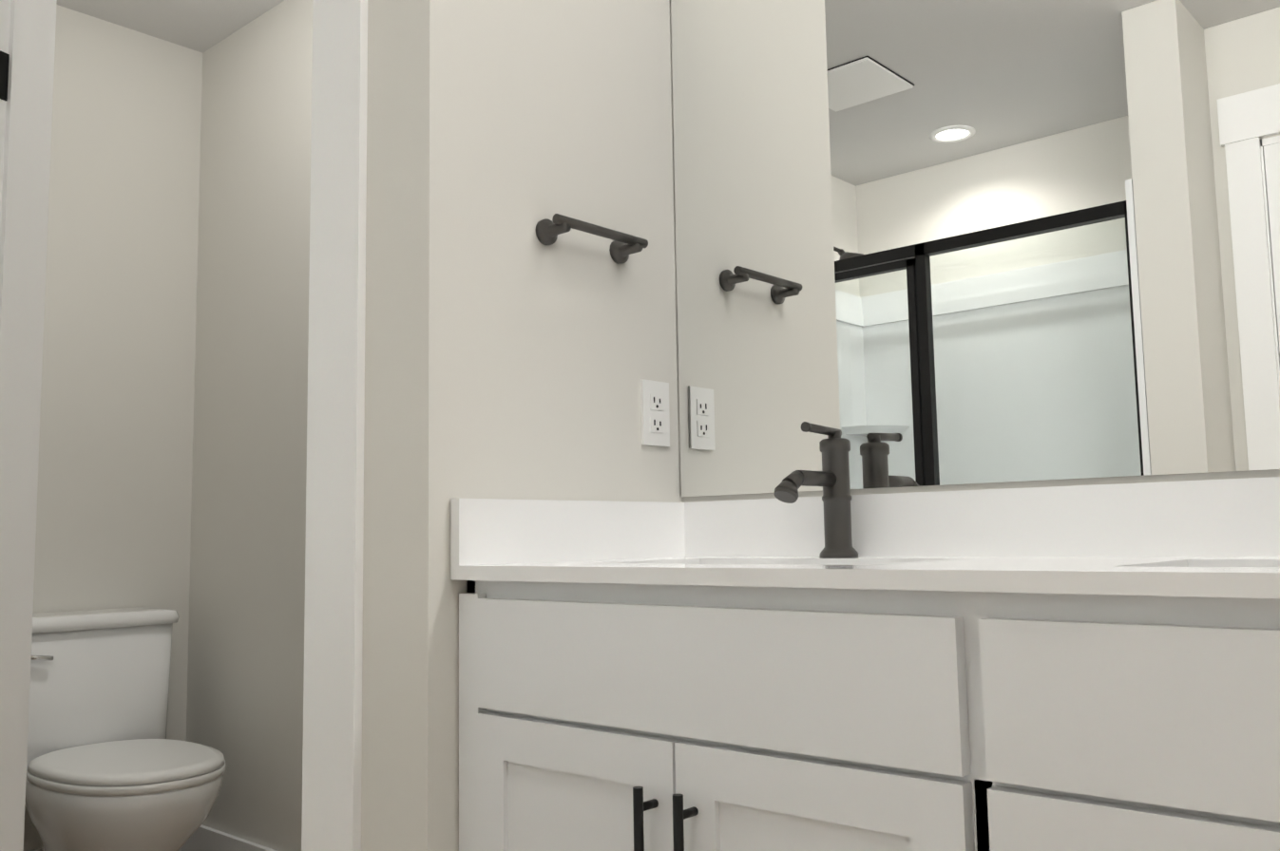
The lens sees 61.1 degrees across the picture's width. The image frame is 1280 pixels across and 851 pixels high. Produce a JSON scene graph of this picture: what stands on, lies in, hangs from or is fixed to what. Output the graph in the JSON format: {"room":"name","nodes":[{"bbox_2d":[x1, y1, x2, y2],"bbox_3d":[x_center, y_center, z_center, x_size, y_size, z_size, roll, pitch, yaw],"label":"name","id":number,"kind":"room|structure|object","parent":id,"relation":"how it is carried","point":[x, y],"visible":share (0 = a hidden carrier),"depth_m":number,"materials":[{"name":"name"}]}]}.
{"room":"bathroom","nodes":[
{"label":"bathroom","id":0,"kind":"room"},
{"bbox_2d":[23,4,202,850],"bbox_3d":[-1.893,0.017,2.645,0.100,2.430,1.600,-6,-8,41],"label":"wall","id":1,"kind":"structure","parent":0,"point":[114,506],"depth_m":3.08,"materials":[{"name":"paint"}]},
{"bbox_2d":[56,0,284,53],"bbox_3d":[-0.747,-1.407,1.131,4.900,0.060,3.500,-6,-8,41],"label":"ceiling","id":2,"kind":"structure","parent":0,"point":[201,26],"depth_m":3.09,"materials":[{"name":"paint"}]},
{"bbox_2d":[179,824,276,850],"bbox_3d":[-0.648,1.127,2.499,1.770,0.150,0.014,-6,-8,41],"label":"baseboard","id":3,"kind":"structure","parent":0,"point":[202,838],"depth_m":2.94,"materials":[{"name":"white wood"}]},
{"bbox_2d":[361,0,429,850],"bbox_3d":[-1.240,-0.059,2.006,2.084,2.430,0.115,-3,-6,23],"label":"wall","id":4,"kind":"structure","parent":0,"point":[394,694],"depth_m":1.56,"materials":[{"name":"paint"}]},
{"bbox_2d":[0,0,367,850],"bbox_3d":[-0.808,0.033,1.814,0.953,2.195,0.161,-3,-6,23],"label":"door frame","id":5,"kind":"structure","parent":4,"relation":"attached to","point":[333,675],"depth_m":1.63,"materials":[{"name":"white wood"}]},
{"bbox_2d":[427,0,681,850],"bbox_3d":[-0.153,-0.099,1.792,0.100,2.430,0.559,-6,-8,41],"label":"wall","id":6,"kind":"structure","parent":0,"point":[544,360],"depth_m":1.73,"materials":[{"name":"paint"}]},
{"bbox_2d":[535,213,648,264],"bbox_3d":[-0.076,-0.307,1.789,0.052,0.042,0.213,-6,-8,41],"label":"towel rail","id":7,"kind":"object","parent":6,"relation":"attached to","point":[623,246],"visible":1,"depth_m":1.76,"materials":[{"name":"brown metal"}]},
{"bbox_2d":[640,379,669,446],"bbox_3d":[0.028,-0.021,1.904,0.008,0.114,0.070,-6,-8,41],"label":"electrical outlet plate","id":8,"kind":"object","parent":6,"relation":"attached to","point":[655,413],"visible":1,"depth_m":1.90,"materials":[{"name":"white plastic"}]},
{"bbox_2d":[450,498,686,562],"bbox_3d":[-0.096,0.167,1.730,0.019,0.095,0.500,-6,-8,41],"label":"backsplash","id":9,"kind":"structure","parent":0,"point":[482,530],"depth_m":1.69,"materials":[{"name":"white stone"}]},
{"bbox_2d":[185,0,1279,850],"bbox_3d":[0.225,-0.095,1.892,4.270,2.430,0.106,-6,-8,41],"label":"wall","id":10,"kind":"structure","parent":0,"point":[946,241],"depth_m":1.70,"materials":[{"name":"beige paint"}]},
{"bbox_2d":[682,477,1279,554],"bbox_3d":[0.638,0.124,1.424,1.524,0.095,0.020,-6,-8,41],"label":"backsplash","id":11,"kind":"structure","parent":0,"relation":"attached to","point":[1229,516],"depth_m":1.49,"materials":[{"name":"white stone"}]},
{"bbox_3d":[-0.705,1.070,0.880,4.900,0.060,3.500,-6,-8,41],"label":"floor","id":12,"kind":"structure","parent":0,"visible":0},
{"bbox_2d":[24,608,225,850],"bbox_3d":[-1.277,0.845,2.624,0.705,0.757,0.480,-6,-8,41],"label":"toilet","id":13,"kind":"object","parent":12,"relation":"on","point":[110,767],"visible":0.79,"depth_m":2.65,"materials":[{"name":"white ceramic"}]},
{"bbox_2d":[450,570,1279,850],"bbox_3d":[0.469,0.609,1.176,1.520,0.875,0.546,-6,-8,41],"label":"bathroom vanity","id":14,"kind":"object","parent":12,"relation":"on","point":[840,667],"depth_m":1.10,"materials":[{"name":"white wood"}]},
{"bbox_2d":[450,554,1279,581],"bbox_3d":[0.472,0.165,1.233,1.524,0.020,0.520,-6,-8,41],"label":"countertop","id":15,"kind":"structure","parent":14,"relation":"on","point":[981,565],"depth_m":1.25,"materials":[{"name":"white stone"}]},
{"bbox_2d":[765,421,868,554],"bbox_3d":[0.259,0.096,1.610,0.058,0.200,0.182,-6,-8,41],"label":"faucet","id":16,"kind":"object","parent":15,"relation":"on","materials":[{"name":"black metal"}]}
]}

